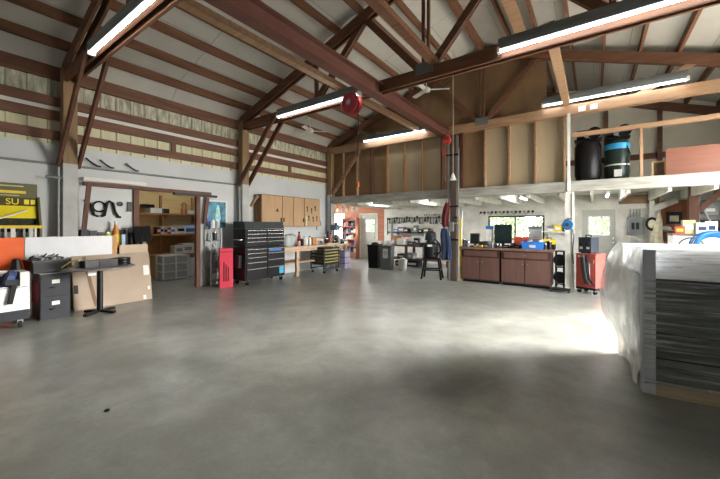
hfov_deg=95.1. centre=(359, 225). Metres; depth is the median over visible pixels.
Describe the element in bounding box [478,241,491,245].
grinder
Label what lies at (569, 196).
timber post
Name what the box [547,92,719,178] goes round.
roof truss
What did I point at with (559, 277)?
equipment rack
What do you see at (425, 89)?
ceiling fan
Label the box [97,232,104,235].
equipment box
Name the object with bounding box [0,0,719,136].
ceiling
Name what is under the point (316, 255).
tray
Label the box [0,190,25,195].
print
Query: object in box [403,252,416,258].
storage box
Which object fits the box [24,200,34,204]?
print
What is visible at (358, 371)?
floor
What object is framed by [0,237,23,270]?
board
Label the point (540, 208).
wall rail
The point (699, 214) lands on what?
shelf
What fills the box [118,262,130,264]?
tray
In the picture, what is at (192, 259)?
leaning board
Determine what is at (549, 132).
wall
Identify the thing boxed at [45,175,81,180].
conduit pipe
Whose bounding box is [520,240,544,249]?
bin
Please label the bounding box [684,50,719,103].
rafter
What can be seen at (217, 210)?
poster
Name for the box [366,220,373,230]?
shrub
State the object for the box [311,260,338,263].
tray
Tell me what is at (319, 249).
tray
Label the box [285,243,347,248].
countertop
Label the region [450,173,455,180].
pull cord
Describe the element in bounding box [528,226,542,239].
bin
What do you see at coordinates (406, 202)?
joist
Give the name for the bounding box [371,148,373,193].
stud
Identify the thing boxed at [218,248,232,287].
case
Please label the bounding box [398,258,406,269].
bucket
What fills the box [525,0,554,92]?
rafter
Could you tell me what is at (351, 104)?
hose reel
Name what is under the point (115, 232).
glue bottle
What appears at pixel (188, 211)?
plastic bag
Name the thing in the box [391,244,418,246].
countertop
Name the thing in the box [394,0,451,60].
rafter
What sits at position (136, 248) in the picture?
cardboard sheet
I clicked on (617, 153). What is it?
barrel
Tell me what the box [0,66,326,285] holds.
wall
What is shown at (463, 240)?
can
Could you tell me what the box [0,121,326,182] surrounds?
beam
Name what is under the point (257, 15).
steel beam
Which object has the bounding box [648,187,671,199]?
joist
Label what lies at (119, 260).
tray
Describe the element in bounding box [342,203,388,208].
joist
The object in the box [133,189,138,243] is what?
post
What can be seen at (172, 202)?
wall
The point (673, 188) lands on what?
ceiling
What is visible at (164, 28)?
purlin
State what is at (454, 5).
board
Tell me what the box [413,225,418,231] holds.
shelf box
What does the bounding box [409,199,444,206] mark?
joist
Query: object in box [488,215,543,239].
window
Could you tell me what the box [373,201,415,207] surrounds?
joist
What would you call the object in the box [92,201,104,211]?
belt
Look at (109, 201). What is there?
belt
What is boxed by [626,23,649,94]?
rafter
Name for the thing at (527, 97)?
wall
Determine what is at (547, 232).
corner shelf
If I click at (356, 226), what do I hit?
bookcase
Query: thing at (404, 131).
tube light
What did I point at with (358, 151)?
diagonal brace
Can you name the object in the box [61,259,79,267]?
wire bundle
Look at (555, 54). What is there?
board
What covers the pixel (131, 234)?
canister
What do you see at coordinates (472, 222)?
wall
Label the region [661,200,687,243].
door
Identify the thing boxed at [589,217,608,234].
shrub
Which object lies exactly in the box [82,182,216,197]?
header
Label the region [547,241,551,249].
can
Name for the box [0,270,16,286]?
tape roll
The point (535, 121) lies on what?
stud
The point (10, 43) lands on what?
ceiling
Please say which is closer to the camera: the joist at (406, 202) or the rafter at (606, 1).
the rafter at (606, 1)
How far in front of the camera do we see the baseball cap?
9.02 m
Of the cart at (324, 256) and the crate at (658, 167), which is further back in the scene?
the cart at (324, 256)
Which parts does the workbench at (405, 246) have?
leg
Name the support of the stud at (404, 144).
attached to the wall at (549, 132)
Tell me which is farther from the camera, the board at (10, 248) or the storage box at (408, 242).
the storage box at (408, 242)
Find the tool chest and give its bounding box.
[233,221,284,285]
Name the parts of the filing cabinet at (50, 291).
panel, drawer, drawer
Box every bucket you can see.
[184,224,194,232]
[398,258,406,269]
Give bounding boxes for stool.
[420,257,443,279]
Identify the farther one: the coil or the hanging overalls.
the hanging overalls
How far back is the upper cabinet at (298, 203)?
10.41 m
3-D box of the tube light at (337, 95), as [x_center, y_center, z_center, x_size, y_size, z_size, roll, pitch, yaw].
[-0.996,-2.703,7.232,2.440,0.225,0.096,0,0,35]
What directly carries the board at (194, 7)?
on the roof truss at (422, 73)
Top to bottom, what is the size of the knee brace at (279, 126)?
1.688 m
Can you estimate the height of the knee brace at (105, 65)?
1.688 m
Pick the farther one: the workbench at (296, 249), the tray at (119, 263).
the workbench at (296, 249)
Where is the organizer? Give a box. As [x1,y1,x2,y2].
[403,236,410,241]
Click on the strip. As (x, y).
(568, 114)
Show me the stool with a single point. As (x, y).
(424, 268)
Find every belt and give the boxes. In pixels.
[90,203,98,216]
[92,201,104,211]
[101,200,120,217]
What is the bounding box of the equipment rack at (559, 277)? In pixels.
[553,250,564,287]
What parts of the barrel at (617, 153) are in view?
motor, tank, motor plate, data plate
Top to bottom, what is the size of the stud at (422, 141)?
1.550 m
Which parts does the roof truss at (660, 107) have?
web post, web post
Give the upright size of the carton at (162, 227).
0.220 m
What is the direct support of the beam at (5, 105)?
attached to the wall at (11, 171)
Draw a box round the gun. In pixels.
[4,279,17,303]
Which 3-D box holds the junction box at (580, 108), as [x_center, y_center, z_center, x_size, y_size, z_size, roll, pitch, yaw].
[5.066,-2.675,7.514,0.140,0.120,0.020,0,0,35]
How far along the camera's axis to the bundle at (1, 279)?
4.84 m
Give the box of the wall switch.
[127,202,131,211]
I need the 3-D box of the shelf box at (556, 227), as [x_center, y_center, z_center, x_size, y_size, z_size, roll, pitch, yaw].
[6.322,0.085,10.509,0.200,0.200,0.203,0,0,35]
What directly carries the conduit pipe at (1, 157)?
attached to the wall at (11, 171)
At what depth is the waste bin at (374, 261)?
11.67 m
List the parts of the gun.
motor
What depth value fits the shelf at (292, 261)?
10.04 m
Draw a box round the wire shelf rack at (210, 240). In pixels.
[205,228,221,286]
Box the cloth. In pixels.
[649,211,663,243]
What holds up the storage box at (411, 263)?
on the floor at (358, 371)
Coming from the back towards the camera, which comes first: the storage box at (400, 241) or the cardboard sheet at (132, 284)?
the storage box at (400, 241)
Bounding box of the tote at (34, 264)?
[22,253,68,273]
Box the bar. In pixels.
[461,211,462,231]
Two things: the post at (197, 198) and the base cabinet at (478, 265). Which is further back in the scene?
the base cabinet at (478, 265)
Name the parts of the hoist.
chain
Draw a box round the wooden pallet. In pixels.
[638,370,719,407]
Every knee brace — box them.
[56,48,87,166]
[78,58,109,168]
[237,114,275,186]
[249,121,284,186]
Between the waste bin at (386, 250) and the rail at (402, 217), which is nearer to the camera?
the waste bin at (386, 250)
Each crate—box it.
[339,249,349,268]
[652,160,665,175]
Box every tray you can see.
[112,257,130,259]
[112,257,130,264]
[118,259,130,262]
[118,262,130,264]
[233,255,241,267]
[311,251,338,254]
[311,254,338,257]
[311,257,338,260]
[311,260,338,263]
[312,248,338,251]
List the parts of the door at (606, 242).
window moulding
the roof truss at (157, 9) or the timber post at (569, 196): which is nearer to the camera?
the roof truss at (157, 9)
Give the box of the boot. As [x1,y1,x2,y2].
[9,258,21,269]
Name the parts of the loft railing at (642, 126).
rail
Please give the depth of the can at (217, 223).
8.24 m
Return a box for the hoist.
[442,134,451,181]
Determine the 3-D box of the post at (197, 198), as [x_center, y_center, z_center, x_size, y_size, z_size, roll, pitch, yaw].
[-3.994,0.395,8.098,0.090,2.220,0.100,0,0,35]
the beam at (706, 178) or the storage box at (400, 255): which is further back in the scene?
the storage box at (400, 255)
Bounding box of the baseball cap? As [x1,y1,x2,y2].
[663,226,672,231]
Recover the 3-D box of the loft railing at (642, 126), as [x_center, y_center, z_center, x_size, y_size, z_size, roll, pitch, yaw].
[6.347,-1.585,6.666,3.470,1.120,0.090,0,0,35]
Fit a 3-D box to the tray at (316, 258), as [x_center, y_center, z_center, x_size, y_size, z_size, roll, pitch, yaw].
[-1.141,1.082,10.755,0.575,0.072,0.735,0,0,35]
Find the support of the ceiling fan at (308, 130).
hanging from the ceiling at (443, 19)
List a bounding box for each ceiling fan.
[299,117,324,134]
[413,83,449,97]
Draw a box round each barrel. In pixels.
[574,127,601,180]
[604,124,631,178]
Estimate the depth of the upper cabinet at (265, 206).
9.44 m
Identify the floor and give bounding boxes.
[0,258,719,478]
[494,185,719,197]
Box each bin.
[367,242,382,267]
[379,243,394,269]
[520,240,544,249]
[528,226,542,239]
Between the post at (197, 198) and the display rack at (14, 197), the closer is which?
the display rack at (14, 197)
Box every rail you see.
[83,177,145,185]
[388,217,441,218]
[391,220,392,235]
[395,205,575,214]
[618,204,648,208]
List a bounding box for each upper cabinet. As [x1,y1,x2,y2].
[254,194,281,221]
[282,196,292,225]
[293,197,303,225]
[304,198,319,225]
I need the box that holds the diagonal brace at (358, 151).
[332,150,360,196]
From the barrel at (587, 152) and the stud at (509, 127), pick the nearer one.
the barrel at (587, 152)
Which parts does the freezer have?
corner post, lid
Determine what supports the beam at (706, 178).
attached to the timber post at (330, 157)
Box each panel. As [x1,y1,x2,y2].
[67,258,73,309]
[627,209,642,234]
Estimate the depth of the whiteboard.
5.91 m
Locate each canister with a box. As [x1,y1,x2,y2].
[123,229,128,244]
[129,232,133,244]
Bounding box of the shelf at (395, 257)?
[394,256,446,261]
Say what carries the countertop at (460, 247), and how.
on the base cabinet at (518, 268)
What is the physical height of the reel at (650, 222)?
0.377 m
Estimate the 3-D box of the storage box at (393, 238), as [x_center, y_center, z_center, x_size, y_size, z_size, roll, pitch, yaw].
[1.406,0.555,12.859,0.340,0.300,0.253,0,0,24]
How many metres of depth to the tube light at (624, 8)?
4.40 m
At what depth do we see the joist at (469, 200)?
10.84 m
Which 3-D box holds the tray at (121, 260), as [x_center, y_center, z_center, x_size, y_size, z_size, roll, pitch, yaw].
[-4.325,0.640,5.966,0.280,0.130,0.280,0,0,35]
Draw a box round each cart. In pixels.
[0,269,29,327]
[310,246,338,272]
[575,253,605,294]
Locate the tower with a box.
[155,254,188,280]
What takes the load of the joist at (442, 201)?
attached to the beam at (706, 178)
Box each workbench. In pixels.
[285,243,347,276]
[391,244,446,267]
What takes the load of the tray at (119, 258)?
on the tray at (121, 260)
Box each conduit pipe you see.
[0,156,236,184]
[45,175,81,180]
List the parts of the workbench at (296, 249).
leg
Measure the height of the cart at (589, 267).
0.885 m
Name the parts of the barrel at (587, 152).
motor, motor plate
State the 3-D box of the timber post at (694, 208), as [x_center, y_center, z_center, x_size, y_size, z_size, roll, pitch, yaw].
[8.299,0.276,7.843,0.681,2.458,0.170,0,0,35]
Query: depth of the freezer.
7.20 m
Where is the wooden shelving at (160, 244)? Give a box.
[139,195,194,256]
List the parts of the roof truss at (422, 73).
web post, king post, gusset plate, king post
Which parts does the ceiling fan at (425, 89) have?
blade, motor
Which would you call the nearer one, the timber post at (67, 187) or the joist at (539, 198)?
the timber post at (67, 187)
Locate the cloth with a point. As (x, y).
(656, 237)
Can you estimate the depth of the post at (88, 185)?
6.14 m
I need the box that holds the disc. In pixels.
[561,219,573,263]
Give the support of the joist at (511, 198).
attached to the beam at (706, 178)
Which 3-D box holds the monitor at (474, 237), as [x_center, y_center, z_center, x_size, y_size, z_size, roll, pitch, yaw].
[3.216,0.390,9.197,0.260,0.360,0.160,0,0,35]
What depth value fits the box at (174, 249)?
9.83 m
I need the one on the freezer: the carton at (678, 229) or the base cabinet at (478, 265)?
the carton at (678, 229)
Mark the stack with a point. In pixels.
(660, 303)
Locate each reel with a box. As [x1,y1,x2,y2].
[341,91,362,186]
[645,217,655,230]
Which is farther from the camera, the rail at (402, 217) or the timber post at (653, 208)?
the rail at (402, 217)
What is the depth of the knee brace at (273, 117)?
8.41 m
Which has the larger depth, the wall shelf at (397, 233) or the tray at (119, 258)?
the wall shelf at (397, 233)
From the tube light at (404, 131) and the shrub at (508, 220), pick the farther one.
the shrub at (508, 220)
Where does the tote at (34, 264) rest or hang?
on the filing cabinet at (50, 291)
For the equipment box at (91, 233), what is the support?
on the bench
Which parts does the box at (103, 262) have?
lid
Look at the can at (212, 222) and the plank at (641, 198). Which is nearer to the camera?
the can at (212, 222)
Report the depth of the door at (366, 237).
15.04 m
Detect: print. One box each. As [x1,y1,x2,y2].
[0,184,22,186]
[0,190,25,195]
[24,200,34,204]
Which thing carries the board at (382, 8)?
on the roof truss at (422, 73)
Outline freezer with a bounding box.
[667,233,719,244]
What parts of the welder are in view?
panel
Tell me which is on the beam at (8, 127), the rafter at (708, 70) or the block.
the block
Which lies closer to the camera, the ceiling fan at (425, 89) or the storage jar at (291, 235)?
the ceiling fan at (425, 89)
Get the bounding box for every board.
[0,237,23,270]
[177,0,418,130]
[189,257,194,275]
[364,0,441,64]
[446,0,485,50]
[501,0,525,32]
[543,20,569,105]
[656,279,719,284]
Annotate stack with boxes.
[600,242,719,394]
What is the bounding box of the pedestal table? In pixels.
[60,264,134,316]
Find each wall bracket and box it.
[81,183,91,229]
[202,197,208,223]
[250,195,258,206]
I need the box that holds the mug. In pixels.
[74,261,79,267]
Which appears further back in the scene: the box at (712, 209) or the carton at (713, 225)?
the box at (712, 209)
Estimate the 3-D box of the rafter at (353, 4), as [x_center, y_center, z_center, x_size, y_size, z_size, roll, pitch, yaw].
[-0.718,-4.361,5.655,0.050,0.170,16.390,0,0,35]
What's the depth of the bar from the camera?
9.18 m
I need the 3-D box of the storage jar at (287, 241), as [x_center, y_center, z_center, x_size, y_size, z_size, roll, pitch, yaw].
[-2.178,0.445,9.887,0.180,0.360,0.176,0,0,35]
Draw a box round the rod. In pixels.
[0,210,27,218]
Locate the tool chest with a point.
(258, 252)
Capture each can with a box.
[210,220,214,227]
[212,232,216,239]
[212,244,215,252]
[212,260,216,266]
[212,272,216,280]
[215,221,219,227]
[462,239,465,246]
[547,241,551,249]
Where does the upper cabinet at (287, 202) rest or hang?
attached to the wall at (11, 171)
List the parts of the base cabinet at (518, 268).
door, drawer, door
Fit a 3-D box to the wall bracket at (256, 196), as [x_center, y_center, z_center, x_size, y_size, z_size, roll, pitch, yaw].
[-2.925,-0.680,9.093,0.347,0.322,0.050,0,0,35]
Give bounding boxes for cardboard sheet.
[71,252,151,311]
[119,244,147,253]
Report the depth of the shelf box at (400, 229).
13.68 m
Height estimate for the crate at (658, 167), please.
0.360 m
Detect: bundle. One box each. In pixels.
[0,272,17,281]
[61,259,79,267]
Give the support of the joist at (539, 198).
attached to the beam at (706, 178)
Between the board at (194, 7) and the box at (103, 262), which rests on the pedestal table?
the box at (103, 262)
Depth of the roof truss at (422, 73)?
5.71 m
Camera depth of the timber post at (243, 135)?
8.91 m
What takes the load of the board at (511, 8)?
attached to the roof truss at (687, 60)
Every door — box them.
[360,213,377,258]
[580,207,617,261]
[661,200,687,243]
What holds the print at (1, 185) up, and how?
attached to the display rack at (14, 197)
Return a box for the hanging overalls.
[440,227,451,259]
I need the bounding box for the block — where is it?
[171,143,175,151]
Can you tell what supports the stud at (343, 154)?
attached to the wall at (549, 132)
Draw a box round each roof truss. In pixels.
[62,0,181,82]
[237,0,719,130]
[326,48,719,154]
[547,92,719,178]
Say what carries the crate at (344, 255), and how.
on the floor at (358, 371)
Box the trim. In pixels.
[0,95,326,168]
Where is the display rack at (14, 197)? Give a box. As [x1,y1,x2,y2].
[0,182,42,243]
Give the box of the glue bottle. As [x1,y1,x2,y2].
[112,221,118,246]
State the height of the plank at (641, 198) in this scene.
0.260 m
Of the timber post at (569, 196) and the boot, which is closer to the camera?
the boot
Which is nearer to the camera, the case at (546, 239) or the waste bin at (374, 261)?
the case at (546, 239)
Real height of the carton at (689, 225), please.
0.300 m
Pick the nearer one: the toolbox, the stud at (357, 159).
the toolbox
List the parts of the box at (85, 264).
lid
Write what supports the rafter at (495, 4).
attached to the ceiling at (443, 19)
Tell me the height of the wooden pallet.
0.130 m
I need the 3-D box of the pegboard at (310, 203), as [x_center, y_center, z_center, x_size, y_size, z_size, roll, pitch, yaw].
[-1.714,-0.435,11.017,0.368,0.920,0.734,0,0,35]
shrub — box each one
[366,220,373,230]
[491,217,528,237]
[530,217,542,238]
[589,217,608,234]
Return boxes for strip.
[567,113,569,190]
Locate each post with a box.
[57,67,77,236]
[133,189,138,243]
[195,196,200,286]
[238,121,248,281]
[327,147,334,267]
[447,134,458,280]
[565,192,573,290]
[649,197,677,240]
[688,186,719,222]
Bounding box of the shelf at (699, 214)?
[699,214,719,215]
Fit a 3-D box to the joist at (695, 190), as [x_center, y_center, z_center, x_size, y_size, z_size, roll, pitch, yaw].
[7.836,-0.834,7.684,0.060,0.238,3.185,0,0,35]
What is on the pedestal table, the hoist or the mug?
the mug
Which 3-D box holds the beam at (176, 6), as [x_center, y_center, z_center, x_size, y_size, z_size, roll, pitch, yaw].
[-2.219,-3.748,6.721,0.050,0.170,16.390,0,0,35]
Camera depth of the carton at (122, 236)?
6.63 m
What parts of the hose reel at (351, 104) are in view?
cord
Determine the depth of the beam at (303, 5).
6.92 m
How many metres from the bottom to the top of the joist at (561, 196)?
0.238 m
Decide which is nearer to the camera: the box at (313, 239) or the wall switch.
the wall switch
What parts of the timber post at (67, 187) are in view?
painted casing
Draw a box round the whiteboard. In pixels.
[25,236,116,315]
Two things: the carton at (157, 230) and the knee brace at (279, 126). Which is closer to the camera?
the knee brace at (279, 126)
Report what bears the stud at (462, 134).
attached to the wall at (549, 132)
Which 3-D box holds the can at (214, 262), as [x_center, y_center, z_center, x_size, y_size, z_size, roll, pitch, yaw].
[-3.631,0.944,8.220,0.113,0.183,0.113,0,0,35]
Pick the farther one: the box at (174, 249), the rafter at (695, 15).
the box at (174, 249)
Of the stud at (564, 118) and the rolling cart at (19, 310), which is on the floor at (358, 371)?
the rolling cart at (19, 310)
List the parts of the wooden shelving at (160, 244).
panel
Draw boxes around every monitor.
[133,226,151,243]
[470,233,479,245]
[494,224,511,244]
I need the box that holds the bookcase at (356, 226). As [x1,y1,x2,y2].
[342,218,358,258]
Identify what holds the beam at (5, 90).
attached to the wall at (11, 171)
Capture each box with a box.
[78,230,88,235]
[80,260,99,268]
[89,231,96,235]
[96,258,117,266]
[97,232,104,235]
[170,245,183,253]
[172,226,185,233]
[178,243,193,252]
[311,237,315,244]
[391,236,400,243]
[397,238,406,244]
[397,253,403,257]
[398,227,405,231]
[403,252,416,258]
[407,241,416,244]
[408,260,421,266]
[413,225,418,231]
[554,225,561,231]
[578,105,585,111]
[590,103,597,109]
[700,205,717,213]
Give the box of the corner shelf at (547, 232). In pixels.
[544,231,574,238]
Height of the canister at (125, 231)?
0.363 m
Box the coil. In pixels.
[689,231,719,244]
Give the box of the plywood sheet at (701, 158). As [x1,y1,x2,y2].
[666,143,719,174]
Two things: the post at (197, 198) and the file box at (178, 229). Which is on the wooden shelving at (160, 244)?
the file box at (178, 229)
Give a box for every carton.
[120,234,124,244]
[154,227,160,233]
[157,226,163,233]
[486,226,493,244]
[675,226,684,233]
[681,220,695,233]
[695,223,708,233]
[705,221,717,230]
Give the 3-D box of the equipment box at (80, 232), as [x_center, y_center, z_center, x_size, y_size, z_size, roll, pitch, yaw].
[-5.202,0.255,6.196,0.163,0.360,0.115,0,0,35]
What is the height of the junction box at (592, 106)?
0.120 m
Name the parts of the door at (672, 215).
frame plate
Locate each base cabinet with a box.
[462,249,501,283]
[501,250,553,288]
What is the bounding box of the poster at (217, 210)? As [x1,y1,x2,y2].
[206,200,226,228]
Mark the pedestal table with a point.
(99, 270)
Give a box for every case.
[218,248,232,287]
[542,237,555,249]
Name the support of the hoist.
hanging from the steel beam at (257, 15)
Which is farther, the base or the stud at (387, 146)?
the stud at (387, 146)
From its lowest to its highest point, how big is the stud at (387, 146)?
1.550 m
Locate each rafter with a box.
[343,0,420,63]
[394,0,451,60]
[490,0,511,35]
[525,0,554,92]
[563,0,577,90]
[600,0,607,96]
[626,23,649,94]
[657,9,702,88]
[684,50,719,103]
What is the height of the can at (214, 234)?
0.203 m
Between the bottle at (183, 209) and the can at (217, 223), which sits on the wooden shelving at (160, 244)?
the bottle at (183, 209)
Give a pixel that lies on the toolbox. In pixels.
(517, 240)
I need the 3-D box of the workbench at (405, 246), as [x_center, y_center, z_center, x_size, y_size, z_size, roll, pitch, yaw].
[1.835,1.105,12.342,2.900,0.800,0.750,0,0,35]
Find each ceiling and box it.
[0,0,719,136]
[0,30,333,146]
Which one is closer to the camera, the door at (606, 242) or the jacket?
the jacket
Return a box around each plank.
[619,194,659,203]
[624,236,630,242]
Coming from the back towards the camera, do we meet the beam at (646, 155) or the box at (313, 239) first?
the box at (313, 239)
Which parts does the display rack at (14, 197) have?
sloped panel, header panel, panel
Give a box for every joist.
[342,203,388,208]
[357,202,401,208]
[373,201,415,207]
[390,200,431,207]
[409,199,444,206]
[428,198,464,206]
[459,197,482,205]
[473,196,501,204]
[499,195,521,204]
[526,194,543,203]
[557,193,564,201]
[618,189,630,201]
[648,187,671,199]
[679,185,718,198]
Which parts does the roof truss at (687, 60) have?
king post, gusset plate, king post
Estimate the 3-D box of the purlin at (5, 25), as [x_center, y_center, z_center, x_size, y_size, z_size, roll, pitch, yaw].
[-3.711,-3.138,7.780,0.050,0.170,16.390,0,0,35]
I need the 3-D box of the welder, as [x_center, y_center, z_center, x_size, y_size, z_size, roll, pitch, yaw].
[5.137,0.408,7.410,0.350,0.424,0.260,0,0,-29]
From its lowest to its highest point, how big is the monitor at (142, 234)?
0.448 m
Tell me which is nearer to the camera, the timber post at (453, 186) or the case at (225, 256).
the case at (225, 256)
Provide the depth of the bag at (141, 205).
9.22 m
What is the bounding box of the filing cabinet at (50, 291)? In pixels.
[32,272,69,320]
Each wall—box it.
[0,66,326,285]
[139,190,194,276]
[335,88,719,272]
[335,118,562,196]
[340,47,546,145]
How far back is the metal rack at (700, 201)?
8.00 m
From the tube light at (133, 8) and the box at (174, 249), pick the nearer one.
the tube light at (133, 8)
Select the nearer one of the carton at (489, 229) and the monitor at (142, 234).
the monitor at (142, 234)
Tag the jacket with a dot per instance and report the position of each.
(445, 213)
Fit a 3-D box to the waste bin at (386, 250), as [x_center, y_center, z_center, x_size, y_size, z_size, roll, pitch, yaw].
[0.939,1.045,11.373,0.440,0.920,0.447,0,0,24]
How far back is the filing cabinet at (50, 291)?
5.31 m
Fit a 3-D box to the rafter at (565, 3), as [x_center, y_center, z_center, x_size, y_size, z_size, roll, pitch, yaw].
[2.078,-4.157,3.669,0.050,0.170,16.390,0,0,35]
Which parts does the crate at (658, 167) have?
panel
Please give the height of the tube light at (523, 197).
0.225 m
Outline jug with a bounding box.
[303,236,307,244]
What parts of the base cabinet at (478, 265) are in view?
door, drawer, door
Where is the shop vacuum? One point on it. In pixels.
(430, 248)
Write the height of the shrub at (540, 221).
2.626 m
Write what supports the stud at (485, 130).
on the beam at (706, 178)
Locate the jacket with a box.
[442,201,449,226]
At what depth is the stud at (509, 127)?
8.48 m
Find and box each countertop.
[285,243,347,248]
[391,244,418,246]
[459,246,554,251]
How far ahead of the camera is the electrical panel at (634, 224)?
9.45 m
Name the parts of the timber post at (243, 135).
painted casing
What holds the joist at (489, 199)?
attached to the beam at (706, 178)
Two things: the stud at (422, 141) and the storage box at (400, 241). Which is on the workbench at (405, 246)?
the storage box at (400, 241)
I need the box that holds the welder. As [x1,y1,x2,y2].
[578,234,598,253]
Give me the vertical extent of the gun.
0.353 m
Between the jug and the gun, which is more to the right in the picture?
the jug
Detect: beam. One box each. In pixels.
[0,50,326,152]
[0,84,326,166]
[0,99,326,173]
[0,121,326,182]
[203,0,450,137]
[330,171,719,203]
[566,151,665,165]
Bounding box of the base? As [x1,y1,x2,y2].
[549,287,570,292]
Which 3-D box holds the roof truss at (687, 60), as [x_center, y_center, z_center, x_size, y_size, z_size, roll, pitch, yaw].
[3.298,-3.662,8.876,11.083,2.155,0.168,0,0,35]
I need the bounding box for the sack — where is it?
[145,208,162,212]
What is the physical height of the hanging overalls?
0.916 m
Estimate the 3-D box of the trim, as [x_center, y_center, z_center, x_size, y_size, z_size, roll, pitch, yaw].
[-4.058,-2.115,8.033,0.040,0.070,16.400,0,0,35]
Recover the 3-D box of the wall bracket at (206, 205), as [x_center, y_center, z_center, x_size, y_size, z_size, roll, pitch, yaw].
[-3.834,-0.370,8.193,0.050,0.660,0.159,0,0,35]
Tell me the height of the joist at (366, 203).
0.238 m
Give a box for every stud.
[342,153,344,195]
[356,151,358,194]
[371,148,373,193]
[386,145,388,192]
[403,143,405,191]
[421,140,423,190]
[441,138,442,189]
[461,133,463,187]
[484,129,486,186]
[508,126,510,184]
[535,121,536,183]
[563,116,565,181]
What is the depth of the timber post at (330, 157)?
11.88 m
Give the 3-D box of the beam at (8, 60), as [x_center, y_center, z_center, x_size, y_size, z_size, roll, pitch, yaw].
[-4.042,-2.750,8.022,0.080,0.230,16.400,0,0,35]
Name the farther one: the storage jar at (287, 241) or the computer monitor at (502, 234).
the storage jar at (287, 241)
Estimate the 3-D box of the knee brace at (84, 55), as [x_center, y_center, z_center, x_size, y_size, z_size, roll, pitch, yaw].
[-4.808,-1.895,5.475,1.575,1.688,0.045,0,0,35]
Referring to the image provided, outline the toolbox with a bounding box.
[514,237,528,244]
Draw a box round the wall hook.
[85,157,100,166]
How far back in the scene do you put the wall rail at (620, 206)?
9.50 m
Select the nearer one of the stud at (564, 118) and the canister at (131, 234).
the canister at (131, 234)
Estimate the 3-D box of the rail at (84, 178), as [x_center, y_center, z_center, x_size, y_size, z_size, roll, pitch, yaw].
[-4.936,-0.890,6.676,0.060,0.070,1.070,0,0,35]
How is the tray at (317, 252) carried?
on the cart at (324, 256)
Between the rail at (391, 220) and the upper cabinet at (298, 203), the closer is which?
the upper cabinet at (298, 203)
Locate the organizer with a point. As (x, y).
(408, 238)
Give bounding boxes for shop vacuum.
[419,229,440,257]
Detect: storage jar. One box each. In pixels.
[284,234,290,246]
[290,234,293,245]
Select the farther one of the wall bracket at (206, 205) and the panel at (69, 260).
the wall bracket at (206, 205)
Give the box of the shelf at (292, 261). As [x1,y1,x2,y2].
[285,259,314,264]
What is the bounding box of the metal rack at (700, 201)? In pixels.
[699,197,719,222]
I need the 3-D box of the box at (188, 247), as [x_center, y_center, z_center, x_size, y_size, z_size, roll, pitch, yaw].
[-5.363,0.690,10.148,0.283,0.300,0.340,0,0,35]
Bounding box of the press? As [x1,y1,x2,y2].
[331,225,338,242]
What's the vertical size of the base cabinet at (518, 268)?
0.880 m
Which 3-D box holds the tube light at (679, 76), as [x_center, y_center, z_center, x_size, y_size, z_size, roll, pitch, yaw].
[5.392,-2.953,7.161,2.540,0.225,0.096,0,0,35]
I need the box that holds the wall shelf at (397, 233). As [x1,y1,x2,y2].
[393,232,424,235]
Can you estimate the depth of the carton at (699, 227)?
7.12 m
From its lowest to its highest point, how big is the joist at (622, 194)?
0.238 m
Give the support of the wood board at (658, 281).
on the stack
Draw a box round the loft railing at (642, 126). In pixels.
[572,113,719,176]
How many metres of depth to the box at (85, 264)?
5.47 m
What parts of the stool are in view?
leg, seat, leg, leg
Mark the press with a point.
(333, 227)
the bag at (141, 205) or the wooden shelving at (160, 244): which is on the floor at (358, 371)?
the wooden shelving at (160, 244)
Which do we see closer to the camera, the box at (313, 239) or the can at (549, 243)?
the can at (549, 243)
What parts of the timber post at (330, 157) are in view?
painted casing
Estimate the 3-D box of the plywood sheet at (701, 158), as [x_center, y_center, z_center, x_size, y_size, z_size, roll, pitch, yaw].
[6.919,-1.310,6.444,1.380,0.570,0.020,0,0,35]
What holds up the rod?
on the display rack at (14, 197)
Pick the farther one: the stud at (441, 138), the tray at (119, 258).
the stud at (441, 138)
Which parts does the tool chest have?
drawer, drawer, drawer, drawer, drawer, drawer, drawer, drawer, drawer, lid, drawer, drawer, drawer, drawer, drawer, drawer, drawer, drawer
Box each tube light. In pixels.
[87,0,154,56]
[276,86,360,118]
[363,125,426,142]
[497,0,682,54]
[517,195,527,200]
[541,69,689,107]
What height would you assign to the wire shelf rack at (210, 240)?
1.450 m
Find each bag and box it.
[140,204,154,207]
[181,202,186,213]
[187,210,194,213]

